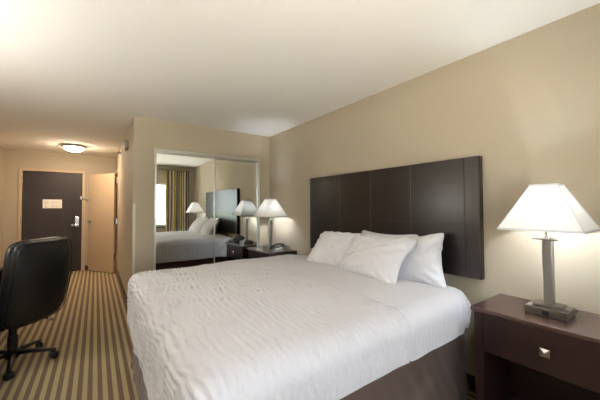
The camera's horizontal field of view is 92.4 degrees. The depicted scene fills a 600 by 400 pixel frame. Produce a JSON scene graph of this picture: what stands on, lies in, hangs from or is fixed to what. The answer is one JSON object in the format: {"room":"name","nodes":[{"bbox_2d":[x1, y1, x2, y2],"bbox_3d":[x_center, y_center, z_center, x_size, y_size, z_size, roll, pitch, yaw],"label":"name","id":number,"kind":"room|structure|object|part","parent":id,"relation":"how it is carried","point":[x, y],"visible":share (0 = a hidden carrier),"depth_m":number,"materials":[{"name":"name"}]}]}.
{"room":"hotel room","nodes":[
{"label":"hotel room","id":0,"kind":"room"},
{"bbox_2d":[0,146,4,261],"bbox_3d":[-3.308,0.167,2.116,0.120,2.440,8.246,1,-2,-35],"label":"wall","id":1,"kind":"structure","parent":0,"point":[2,150],"depth_m":5.31,"materials":[{"name":"beige paint"}]},
{"bbox_2d":[3,149,115,269],"bbox_3d":[-4.119,0.277,6.521,3.657,2.440,0.120,1,-2,-35],"label":"wall","id":2,"kind":"structure","parent":0,"point":[14,159],"depth_m":5.69,"materials":[{"name":"beige paint"}]},
{"bbox_2d":[17,168,87,270],"bbox_3d":[-4.974,0.433,5.835,1.077,2.100,0.113,1,-2,-35],"label":"door","id":3,"kind":"structure","parent":2,"relation":"in","point":[68,221],"depth_m":5.85,"materials":[{"name":"brown paint"}]},
{"bbox_2d":[43,199,61,207],"bbox_3d":[-5.013,0.078,5.830,0.296,0.176,0.002,1,-2,-35],"label":"notice","id":4,"kind":"object","parent":3,"relation":"attached to","point":[47,203],"visible":1,"depth_m":5.82,"materials":[{"name":"white paper"}]},
{"bbox_2d":[116,120,132,297],"bbox_3d":[-3.057,0.237,5.028,0.100,2.440,3.546,1,-2,-35],"label":"wall","id":5,"kind":"structure","parent":0,"point":[124,161],"depth_m":4.32,"materials":[{"name":"beige paint"}]},
{"bbox_2d":[86,169,118,273],"bbox_3d":[-4.033,0.431,5.969,0.629,2.105,0.810,1,-2,-35],"label":"door","id":6,"kind":"structure","parent":5,"relation":"in","point":[102,221],"depth_m":5.91,"materials":[{"name":"beige paint"}]},
{"bbox_3d":[-3.830,0.433,6.114,0.130,2.105,0.810,1,-2,-35],"label":"frame","id":7,"kind":"part","parent":6,"relation":"part of","materials":[{"name":"beige paint"}]},
{"bbox_2d":[117,269,127,307],"bbox_3d":[-2.822,1.395,4.577,0.012,0.100,2.790,1,-2,-35],"label":"baseboard","id":8,"kind":"structure","parent":5,"relation":"attached to","point":[118,275],"depth_m":4.50,"materials":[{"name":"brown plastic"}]},
{"bbox_2d":[124,140,127,149],"bbox_3d":[-2.490,-0.780,4.117,0.052,0.125,0.110,1,-2,-35],"label":"alarm box","id":9,"kind":"object","parent":5,"relation":"attached to","point":[125,141],"visible":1,"depth_m":4.08,"materials":[{"name":"beige plastic"}]},
{"bbox_2d":[131,116,268,276],"bbox_3d":[-1.277,0.207,4.055,1.877,2.440,0.100,1,-2,-35],"label":"wall","id":10,"kind":"structure","parent":0,"point":[149,134],"depth_m":3.66,"materials":[{"name":"beige paint"}]},
{"bbox_2d":[132,204,135,274],"bbox_3d":[-2.010,0.681,3.474,0.029,1.270,0.029,1,-2,-35],"label":"trim","id":11,"kind":"structure","parent":10,"relation":"attached to","point":[134,205],"depth_m":3.47,"materials":[{"name":"beige"}]},
{"bbox_2d":[154,152,214,269],"bbox_3d":[-1.500,0.406,3.804,0.761,2.004,0.024,1,-2,-35],"label":"mirror door","id":12,"kind":"structure","parent":10,"relation":"in","point":[184,184],"depth_m":3.79,"materials":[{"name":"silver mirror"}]},
{"bbox_2d":[153,152,259,269],"bbox_3d":[-1.222,0.416,4.000,1.457,2.020,0.045,1,-2,-35],"label":"trim","id":13,"kind":"structure","parent":10,"relation":"attached to","point":[154,152],"depth_m":4.40,"materials":[{"name":"silver metal"}]},
{"bbox_2d":[154,148,259,161],"bbox_3d":[-1.240,-0.616,4.046,1.469,0.045,0.095,1,-2,-35],"label":"trim","id":14,"kind":"structure","parent":10,"relation":"attached to","point":[155,149],"depth_m":3.95,"materials":[{"name":"silver metal"}]},
{"bbox_2d":[215,158,257,262],"bbox_3d":[-0.938,0.415,4.237,0.706,2.004,0.024,1,-2,-35],"label":"mirror door","id":15,"kind":"structure","parent":10,"relation":"in","point":[236,181],"depth_m":4.23,"materials":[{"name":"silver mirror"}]},
{"bbox_2d":[0,270,475,399],"bbox_3d":[-1.764,1.433,3.178,3.897,0.050,8.246,1,-2,-35],"label":"floor","id":16,"kind":"structure","parent":0,"point":[91,336],"depth_m":2.67,"materials":[{"name":"carpet"}]},
{"bbox_2d":[0,261,5,331],"bbox_3d":[-2.827,1.014,2.100,0.655,0.742,2.160,1,-2,-35],"label":"desk","id":17,"kind":"object","parent":16,"relation":"on","point":[2,262],"visible":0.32,"depth_m":3.09,"materials":[{"name":"laminate"}]},
{"bbox_2d":[0,237,71,380],"bbox_3d":[-2.419,0.859,2.447,0.641,1.066,0.607,0,-1,2],"label":"office chair","id":18,"kind":"object","parent":16,"relation":"on","point":[35,274],"visible":1,"depth_m":2.34,"materials":[{"name":"black leather"}]},
{"bbox_3d":[-2.321,1.298,2.308,0.052,0.054,0.267,1,-2,-41],"label":"leg","id":19,"kind":"part","parent":18,"relation":"part of","materials":[{"name":"black plastic"}]},
{"bbox_3d":[-2.444,1.305,2.593,0.052,0.054,0.267,0,-1,-5],"label":"leg","id":20,"kind":"part","parent":18,"relation":"part of","materials":[{"name":"black plastic"}]},
{"bbox_2d":[0,237,60,322],"bbox_3d":[-2.230,0.653,2.440,0.183,0.656,0.535,0,-1,2],"label":"backrest cushion","id":21,"kind":"object","parent":18,"relation":"on","point":[24,298],"depth_m":2.25,"materials":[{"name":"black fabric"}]},
{"bbox_3d":[-2.279,1.302,2.495,0.267,0.054,0.052,0,-2,-23],"label":"leg","id":22,"kind":"part","parent":18,"relation":"part of","materials":[{"name":"black plastic"}]},
{"bbox_2d":[247,246,296,258],"bbox_3d":[-0.410,1.060,4.059,0.434,0.730,0.690,1,-2,-35],"label":"nightstand","id":23,"kind":"object","parent":16,"relation":"on","point":[254,252],"visible":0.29,"depth_m":3.94,"materials":[{"name":"brown wood"}]},
{"bbox_3d":[-0.553,0.828,3.964,0.022,0.214,0.566,1,-2,-35],"label":"drawer","id":24,"kind":"part","parent":23,"relation":"part of","materials":[{"name":"brown wood"}]},
{"bbox_2d":[253,198,287,249],"bbox_3d":[-0.421,0.334,4.108,0.366,0.722,0.362,1,-2,-35],"label":"table lamp","id":25,"kind":"object","parent":23,"relation":"on","point":[270,207],"visible":0.82,"depth_m":4.04,"materials":[{"name":"white fabric"}]},
{"bbox_3d":[-0.423,0.112,4.112,0.356,0.239,0.356,1,-2,-35],"label":"lamp shade","id":26,"kind":"part","parent":25,"relation":"part of","materials":[{"name":"fabric"}]},
{"bbox_3d":[-0.423,0.112,4.112,0.362,0.251,0.362,1,-2,-35],"label":"shade trim","id":27,"kind":"part","parent":25,"relation":"part of","materials":[{"name":"white fabric"}]},
{"bbox_2d":[269,243,289,252],"bbox_3d":[-0.281,0.634,3.831,0.232,0.108,0.198,1,-2,-27],"label":"telephone","id":28,"kind":"object","parent":23,"relation":"on","point":[283,248],"visible":1,"depth_m":3.79,"materials":[{"name":"black plastic"}]},
{"bbox_3d":[-0.220,1.065,3.815,0.403,0.706,0.048,1,-2,-35],"label":"panel","id":29,"kind":"part","parent":23,"relation":"part of","materials":[{"name":"brown wood"}]},
{"bbox_2d":[130,334,468,399],"bbox_3d":[-0.130,1.009,2.210,1.882,0.731,1.872,1,-2,-35],"label":"bed","id":30,"kind":"object","parent":16,"relation":"on","point":[440,374],"visible":0.22,"depth_m":1.77,"materials":[{"name":"brown fabric"}]},
{"bbox_2d":[127,254,471,399],"bbox_3d":[-0.144,0.791,2.186,1.887,0.442,2.042,1,-2,-35],"label":"coverlet","id":31,"kind":"object","parent":30,"relation":"on","point":[289,326],"visible":0.94,"depth_m":1.41,"materials":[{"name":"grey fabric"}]},
{"bbox_2d":[307,231,363,265],"bbox_3d":[0.343,0.490,2.788,0.318,0.364,0.572,1,-2,-39],"label":"pillow","id":32,"kind":"object","parent":30,"relation":"on","point":[331,247],"visible":0.5,"depth_m":2.71,"materials":[{"name":"white fabric"}]},
{"bbox_2d":[338,233,416,283],"bbox_3d":[0.592,0.463,2.320,0.332,0.365,0.610,1,-2,-33],"label":"pillow","id":33,"kind":"object","parent":30,"relation":"on","point":[380,258],"visible":0.85,"depth_m":2.17,"materials":[{"name":"white fabric"}]},
{"bbox_2d":[361,230,417,237],"bbox_3d":[0.748,0.488,2.579,0.200,0.394,0.600,1,-2,-35],"label":"pillow","id":34,"kind":"object","parent":30,"relation":"on","point":[364,232],"visible":0.16,"depth_m":2.56,"materials":[{"name":"white fabric"}]},
{"bbox_2d":[384,233,446,287],"bbox_3d":[0.862,0.478,2.272,0.217,0.460,0.583,1,-2,-41],"label":"pillow","id":35,"kind":"object","parent":30,"relation":"on","point":[423,265],"visible":0.53,"depth_m":2.11,"materials":[{"name":"white fabric"}]},
{"bbox_2d":[470,294,599,399],"bbox_3d":[1.379,0.990,1.538,0.434,0.735,0.690,1,-2,-35],"label":"nightstand","id":36,"kind":"object","parent":16,"relation":"on","point":[520,354],"visible":0.97,"depth_m":1.57,"materials":[{"name":"brown wood"}]},
{"bbox_3d":[1.211,1.009,1.798,0.403,0.711,0.048,1,-2,-35],"label":"panel","id":37,"kind":"part","parent":36,"relation":"part of","materials":[{"name":"brown wood"}]},
{"bbox_2d":[505,395,520,399],"bbox_3d":[1.389,1.272,1.538,0.355,0.030,0.570,1,-2,-35],"label":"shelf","id":38,"kind":"object","parent":36,"relation":"attached to","point":[508,397],"depth_m":1.84,"materials":[{"name":"brown wood"}]},
{"bbox_3d":[1.236,0.758,1.443,0.022,0.219,0.566,1,-2,-35],"label":"drawer","id":39,"kind":"part","parent":36,"relation":"part of","materials":[{"name":"brown wood"}]},
{"bbox_3d":[1.212,0.757,1.427,0.035,0.042,0.034,0,-1,12],"label":"knob","id":40,"kind":"part","parent":36,"relation":"part of","materials":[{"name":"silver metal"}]},
{"bbox_2d":[497,182,599,321],"bbox_3d":[1.368,0.262,1.587,0.366,0.722,0.362,1,-2,-35],"label":"table lamp","id":41,"kind":"object","parent":36,"relation":"on","point":[546,207],"visible":1,"depth_m":1.53,"materials":[{"name":"white fabric"}]},
{"bbox_2d":[542,310,548,315],"bbox_3d":[1.303,0.601,1.528,0.002,0.024,0.030,1,-2,-35],"label":"socket","id":42,"kind":"object","parent":41,"relation":"attached to","point":[544,312],"depth_m":1.53,"materials":[{"name":"black plastic"}]},
{"bbox_3d":[1.366,0.040,1.591,0.362,0.251,0.362,1,-2,-35],"label":"shade trim","id":43,"kind":"part","parent":41,"relation":"part of","materials":[{"name":"white fabric"}]},
{"bbox_3d":[1.366,0.040,1.591,0.356,0.239,0.356,1,-2,-35],"label":"lamp shade","id":44,"kind":"part","parent":41,"relation":"part of","materials":[{"name":"fabric"}]},
{"bbox_3d":[1.370,0.574,1.580,0.095,0.014,0.124,1,-2,-35],"label":"plate","id":45,"kind":"part","parent":41,"relation":"part of","materials":[{"name":"silver metal"}]},
{"bbox_3d":[1.540,0.974,1.653,0.018,0.651,0.570,1,-2,-35],"label":"panel","id":46,"kind":"part","parent":36,"relation":"part of","materials":[{"name":"brown wood"}]},
{"bbox_2d":[0,0,599,157],"bbox_3d":[-1.772,-1.071,3.239,3.897,0.080,8.246,1,-2,-35],"label":"ceiling","id":47,"kind":"structure","parent":0,"point":[79,72],"depth_m":2.12,"materials":[{"name":"white paint"}]},
{"bbox_2d":[61,144,85,151],"bbox_3d":[-4.071,-0.923,5.182,0.356,0.106,0.356,1,-2,-35],"label":"ceiling light","id":48,"kind":"object","parent":47,"relation":"attached to","point":[70,147],"visible":1,"depth_m":5.09,"materials":[{"name":"white glass"}]},
{"bbox_3d":[-4.071,-0.906,5.181,0.296,0.072,0.296,1,-2,-35],"label":"lamp shade","id":49,"kind":"part","parent":48,"relation":"part of","materials":[{"name":"white glass"}]},
{"bbox_2d":[269,3,599,375],"bbox_3d":[-0.228,0.210,4.301,0.120,2.440,8.246,1,-2,-35],"label":"wall","id":50,"kind":"structure","parent":0,"point":[528,104],"depth_m":1.97,"materials":[{"name":"beige paint"}]},
{"bbox_2d":[310,156,484,279],"bbox_3d":[0.713,0.144,2.818,0.061,0.872,1.951,1,-2,-35],"label":"headboard","id":51,"kind":"object","parent":50,"relation":"attached to","point":[445,196],"visible":0.83,"depth_m":2.40,"materials":[{"name":"brown wood"}]},
{"bbox_3d":[0.160,0.164,3.559,0.017,0.866,0.094,1,-2,-35],"label":"leather panel","id":52,"kind":"part","parent":51,"relation":"part of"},
{"bbox_3d":[0.315,0.159,3.342,0.017,0.866,0.436,1,-2,-35],"label":"leather panel","id":53,"kind":"part","parent":51,"relation":"part of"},
{"bbox_3d":[0.568,0.149,2.985,0.017,0.866,0.436,1,-2,-35],"label":"leather panel","id":54,"kind":"part","parent":51,"relation":"part of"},
{"bbox_3d":[0.821,0.139,2.627,0.017,0.866,0.436,1,-2,-35],"label":"leather panel","id":55,"kind":"part","parent":51,"relation":"part of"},
{"bbox_3d":[1.075,0.130,2.271,0.017,0.866,0.435,1,-2,-35],"label":"leather panel","id":56,"kind":"part","parent":51,"relation":"part of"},
{"bbox_3d":[1.229,0.124,2.053,0.017,0.866,0.096,1,-2,-35],"label":"leather panel","id":57,"kind":"part","parent":51,"relation":"part of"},
{"bbox_2d":[466,373,474,390],"bbox_3d":[0.777,1.339,2.748,0.012,0.100,4.360,1,-2,-35],"label":"baseboard","id":58,"kind":"structure","parent":50,"relation":"attached to","point":[470,378],"depth_m":2.08,"materials":[{"name":"brown plastic"}]}
]}

